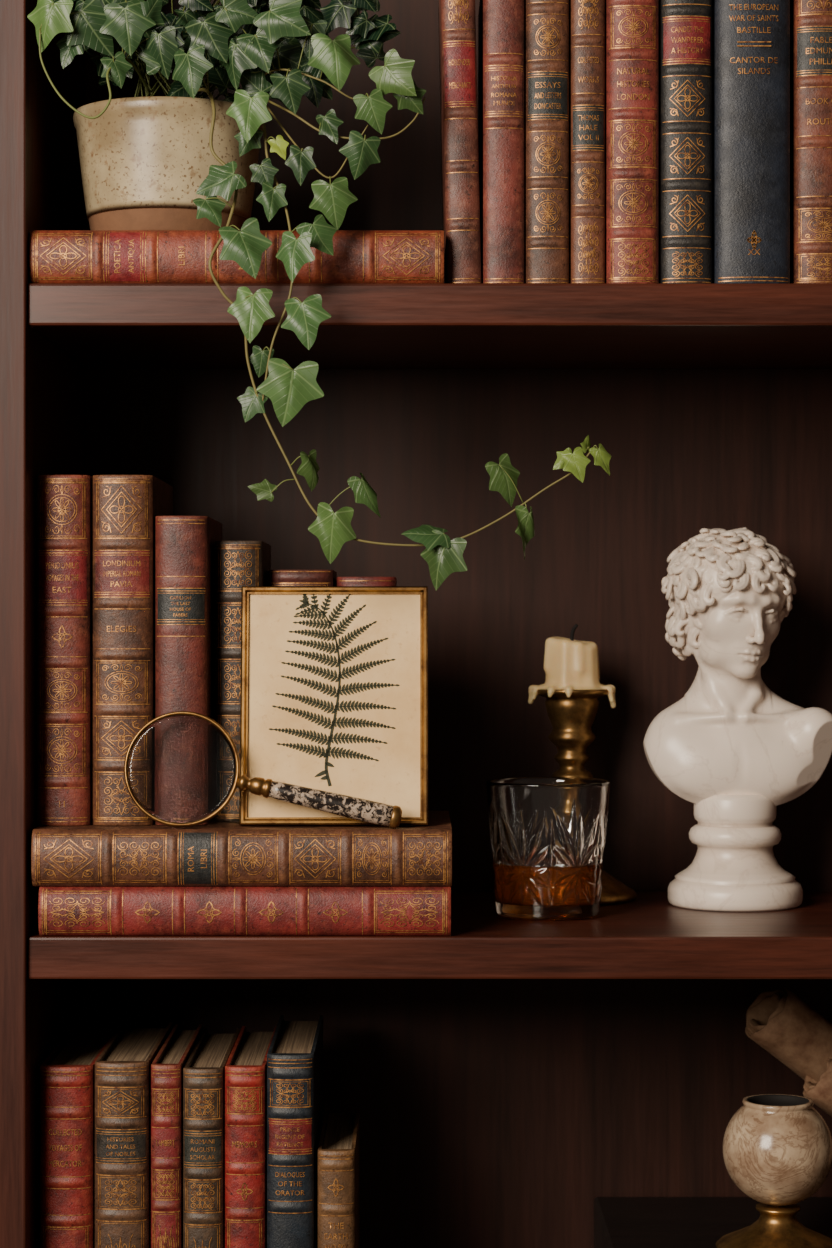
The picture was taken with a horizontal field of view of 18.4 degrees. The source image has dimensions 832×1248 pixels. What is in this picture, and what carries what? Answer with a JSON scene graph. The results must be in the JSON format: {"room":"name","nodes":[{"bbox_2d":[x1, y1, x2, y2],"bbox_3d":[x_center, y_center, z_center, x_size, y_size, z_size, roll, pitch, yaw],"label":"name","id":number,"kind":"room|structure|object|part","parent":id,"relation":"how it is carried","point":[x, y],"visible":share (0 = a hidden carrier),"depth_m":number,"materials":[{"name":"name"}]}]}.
{"room":"home library","nodes":[
{"label":"home library","id":0,"kind":"room"},
{"bbox_3d":[0.000,1.375,0.405,4.400,0.050,3.610,0,0,0],"label":"floor","id":1,"kind":"structure","parent":0,"visible":0},
{"bbox_2d":[0,0,831,1247],"bbox_3d":[0.124,0.230,1.946,0.912,2.240,0.352,0,0,0],"label":"bookcase","id":2,"kind":"object","parent":1,"relation":"on","point":[506,1077],"visible":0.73,"depth_m":2.11,"materials":[{"name":"brown wood"}]},
{"bbox_3d":[-0.293,0.250,1.958,0.042,2.200,0.328,0,0,0],"label":"panel","id":3,"kind":"part","parent":2,"relation":"part of","materials":[{"name":"brown wood"}]},
{"bbox_2d":[40,1015,359,1247],"bbox_3d":[-0.156,0.436,1.924,0.225,0.257,0.191,0,0,0],"label":"books","id":4,"kind":"object","parent":2,"relation":"on","point":[168,1137],"visible":1,"depth_m":1.83,"materials":[{"name":"red leather"}]},
{"bbox_2d":[151,1024,202,1247],"bbox_3d":[-0.178,0.439,1.924,0.022,0.250,0.191,0,0,0],"label":"book","id":5,"kind":"object","parent":4,"relation":"on","point":[176,1054],"depth_m":1.83,"materials":[{"name":"leather"}]},
{"bbox_2d":[183,1028,240,1247],"bbox_3d":[-0.152,0.441,1.924,0.029,0.247,0.191,0,0,0],"label":"book","id":6,"kind":"object","parent":4,"relation":"on","point":[211,1062],"depth_m":1.83,"materials":[{"name":"leather"}]},
{"bbox_2d":[225,1026,276,1247],"bbox_3d":[-0.122,0.440,1.924,0.029,0.248,0.191,0,0,0],"label":"book","id":7,"kind":"object","parent":4,"relation":"on","point":[250,1057],"depth_m":1.83,"materials":[{"name":"leather"}]},
{"bbox_2d":[267,1015,322,1247],"bbox_3d":[-0.090,0.436,1.924,0.034,0.257,0.191,0,0,0],"label":"book","id":8,"kind":"object","parent":4,"relation":"on","point":[294,1048],"depth_m":1.83,"materials":[{"name":"leather"}]},
{"bbox_2d":[318,1107,359,1247],"bbox_3d":[-0.057,0.470,1.914,0.026,0.188,0.171,0,0,0],"label":"book","id":9,"kind":"object","parent":4,"relation":"on","point":[338,1133],"depth_m":1.83,"materials":[{"name":"leather"}]},
{"bbox_2d":[29,230,443,282],"bbox_3d":[-0.126,-0.258,1.886,0.291,0.038,0.171,0,0,0],"label":"book","id":10,"kind":"object","parent":2,"relation":"on","point":[55,256],"visible":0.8,"depth_m":1.80,"materials":[{"name":"leather"}]},
{"bbox_2d":[73,96,262,229],"bbox_3d":[-0.180,-0.325,1.878,0.139,0.094,0.139,0,0,0],"label":"pot","id":11,"kind":"object","parent":10,"relation":"on","point":[144,162],"depth_m":1.82,"materials":[{"name":"ceramic"}]},
{"bbox_2d":[27,0,610,589],"bbox_3d":[-0.060,-0.265,1.839,0.404,0.484,0.178,0,0,9],"label":"ivy","id":12,"kind":"object","parent":10,"relation":"on","point":[181,159],"visible":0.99,"depth_m":1.79,"materials":[{"name":"plant"}]},
{"bbox_2d":[38,886,450,935],"bbox_3d":[-0.120,0.202,1.891,0.289,0.034,0.191,0,0,0],"label":"book","id":13,"kind":"object","parent":2,"relation":"on","point":[62,910],"visible":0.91,"depth_m":1.80,"materials":[{"name":"leather"}]},
{"bbox_2d":[31,811,451,885],"bbox_3d":[-0.122,0.164,1.889,0.294,0.040,0.191,0,0,0],"label":"book","id":14,"kind":"object","parent":13,"relation":"on","point":[215,853],"visible":0.92,"depth_m":1.80,"materials":[{"name":"leather"}]},
{"bbox_2d":[37,475,396,825],"bbox_3d":[-0.143,0.019,1.909,0.256,0.250,0.161,0,0,0],"label":"books","id":15,"kind":"object","parent":14,"relation":"on","point":[139,603],"visible":0.66,"depth_m":1.83,"materials":[{"name":"brown leather"}]},
{"bbox_2d":[37,475,92,825],"bbox_3d":[-0.252,0.019,1.904,0.038,0.250,0.151,0,0,0],"label":"book","id":16,"kind":"object","parent":15,"relation":"on","point":[64,502],"depth_m":1.83,"materials":[{"name":"leather"}]},
{"bbox_2d":[155,516,221,824],"bbox_3d":[-0.168,0.033,1.907,0.037,0.221,0.150,0,0,0],"label":"book","id":17,"kind":"object","parent":15,"relation":"on","point":[188,549],"depth_m":1.83,"materials":[{"name":"leather"}]},
{"bbox_2d":[215,541,270,821],"bbox_3d":[-0.129,0.042,1.921,0.034,0.204,0.121,0,0,0],"label":"book","id":18,"kind":"object","parent":15,"relation":"on","point":[238,564],"depth_m":1.86,"materials":[{"name":"leather"}]},
{"bbox_2d":[268,570,336,585],"bbox_3d":[-0.085,0.052,1.934,0.048,0.183,0.101,0,0,0],"label":"book","id":19,"kind":"object","parent":15,"relation":"on","point":[275,577],"depth_m":1.89,"materials":[{"name":"leather"}]},
{"bbox_2d":[337,577,396,585],"bbox_3d":[-0.037,0.054,1.939,0.044,0.178,0.101,0,0,0],"label":"book","id":20,"kind":"object","parent":15,"relation":"on","point":[341,581],"depth_m":1.89,"materials":[{"name":"leather"}]},
{"bbox_2d":[124,711,401,828],"bbox_3d":[-0.108,0.103,1.810,0.196,0.083,0.017,0,0,2],"label":"magnifying glass","id":21,"kind":"object","parent":14,"relation":"on","point":[182,768],"visible":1,"depth_m":1.81,"materials":[{"name":"glass"},{"name":"aged brass"},{"name":"mottled black and white marble"}]},
{"bbox_2d":[239,586,427,825],"bbox_3d":[-0.058,0.058,1.839,0.134,0.171,0.032,0,0,0],"label":"print","id":22,"kind":"object","parent":14,"relation":"on","point":[334,696],"visible":1,"depth_m":1.84,"materials":[{"name":"beige paper"}]},
{"bbox_3d":[0.124,0.234,1.955,0.792,0.030,0.310,0,0,0],"label":"shelf","id":23,"kind":"part","parent":2,"relation":"part of","materials":[{"name":"brown wood"}]},
{"bbox_3d":[0.124,-0.224,1.955,0.792,0.030,0.310,0,0,0],"label":"shelf","id":24,"kind":"part","parent":2,"relation":"part of","materials":[{"name":"brown wood"}]},
{"bbox_2d":[438,0,480,282],"bbox_3d":[0.032,-0.355,1.899,0.024,0.233,0.161,-1,0,0],"label":"book","id":25,"kind":"object","parent":2,"relation":"on","point":[460,116],"depth_m":1.82,"materials":[{"name":"leather"}]},
{"bbox_2d":[478,0,523,282],"bbox_3d":[0.062,-0.353,1.899,0.029,0.228,0.161,0,0,0],"label":"book","id":26,"kind":"object","parent":2,"relation":"on","point":[500,22],"depth_m":1.82,"materials":[{"name":"leather"}]},
{"bbox_2d":[524,0,568,282],"bbox_3d":[0.093,-0.356,1.899,0.030,0.235,0.161,0,0,0],"label":"book","id":27,"kind":"object","parent":2,"relation":"on","point":[546,22],"depth_m":1.82,"materials":[{"name":"leather"}]},
{"bbox_2d":[486,777,609,920],"bbox_3d":[0.099,0.168,1.930,0.094,0.101,0.094,0,0,0],"label":"tumbler","id":28,"kind":"object","parent":2,"relation":"on","point":[548,834],"visible":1,"depth_m":1.89,"materials":[{"name":"clear glass"}]},
{"bbox_2d":[528,624,636,904],"bbox_3d":[0.124,0.109,2.045,0.103,0.219,0.103,0,0,0],"label":"brass candlestick","id":29,"kind":"object","parent":2,"relation":"on","point":[572,688],"visible":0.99,"depth_m":2.03,"materials":[{"name":"metal"}]},
{"bbox_2d":[569,0,604,282],"bbox_3d":[0.122,-0.351,1.899,0.024,0.224,0.161,0,0,0],"label":"book","id":30,"kind":"object","parent":2,"relation":"on","point":[586,17],"depth_m":1.82,"materials":[{"name":"leather"}]},
{"bbox_2d":[438,0,831,282],"bbox_3d":[0.201,-0.357,1.900,0.368,0.237,0.180,0,0,0],"label":"books","id":31,"kind":"object","parent":2,"relation":"on","point":[606,141],"visible":0.97,"depth_m":1.82,"materials":[{"name":"brown leather"}]},
{"bbox_2d":[605,0,658,282],"bbox_3d":[0.153,-0.357,1.899,0.037,0.237,0.171,0,0,0],"label":"book","id":32,"kind":"object","parent":31,"relation":"on","point":[631,26],"depth_m":1.82,"materials":[{"name":"leather"}]},
{"bbox_2d":[659,0,711,282],"bbox_3d":[0.192,-0.356,1.902,0.037,0.234,0.171,0,0,0],"label":"book","id":33,"kind":"object","parent":31,"relation":"on","point":[685,26],"depth_m":1.82,"materials":[{"name":"leather"}]},
{"bbox_2d":[712,0,789,282],"bbox_3d":[0.238,-0.356,1.896,0.053,0.235,0.172,0,0,0],"label":"book","id":34,"kind":"object","parent":31,"relation":"on","point":[751,38],"depth_m":1.81,"materials":[{"name":"leather"}]},
{"bbox_2d":[594,1197,831,1247],"bbox_3d":[0.331,0.516,1.982,0.372,0.096,0.245,0,0,0],"label":"wooden box","id":35,"kind":"object","parent":2,"relation":"on","point":[619,1222],"visible":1,"depth_m":2.03,"materials":[{"name":"black wood"}]},
{"bbox_2d":[716,1094,831,1247],"bbox_3d":[0.271,0.412,1.925,0.093,0.112,0.093,0,0,0],"label":"stone urn","id":36,"kind":"object","parent":35,"relation":"on","point":[777,1148],"visible":1,"depth_m":1.90,"materials":[{"name":"beige stone"}]},
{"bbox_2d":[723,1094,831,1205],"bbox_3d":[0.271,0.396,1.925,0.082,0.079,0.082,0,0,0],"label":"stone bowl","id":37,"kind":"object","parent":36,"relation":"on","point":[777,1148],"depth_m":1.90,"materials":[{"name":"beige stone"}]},
{"bbox_2d":[745,986,831,1081],"bbox_3d":[0.356,0.370,2.041,0.204,0.173,0.048,0,0,-18],"label":"scroll","id":38,"kind":"object","parent":35,"relation":"on","point":[782,1024],"visible":0.95,"depth_m":2.00},
{"bbox_2d":[803,1056,831,1116],"bbox_3d":[0.369,0.394,2.004,0.137,0.121,0.041,0,0,-5],"label":"scroll","id":39,"kind":"object","parent":35,"relation":"on","point":[820,1092],"visible":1,"depth_m":1.98},
{"bbox_2d":[643,527,831,911],"bbox_3d":[0.252,0.072,2.005,0.148,0.294,0.104,0,0,0],"label":"bust","id":40,"kind":"object","parent":2,"relation":"on","point":[733,748],"visible":1,"depth_m":1.98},
{"bbox_2d":[790,0,831,282],"bbox_3d":[0.288,-0.354,1.902,0.040,0.231,0.171,0,0,0],"label":"book","id":41,"kind":"object","parent":2,"relation":"on","point":[810,20],"depth_m":1.82,"materials":[{"name":"leather"}]}
]}

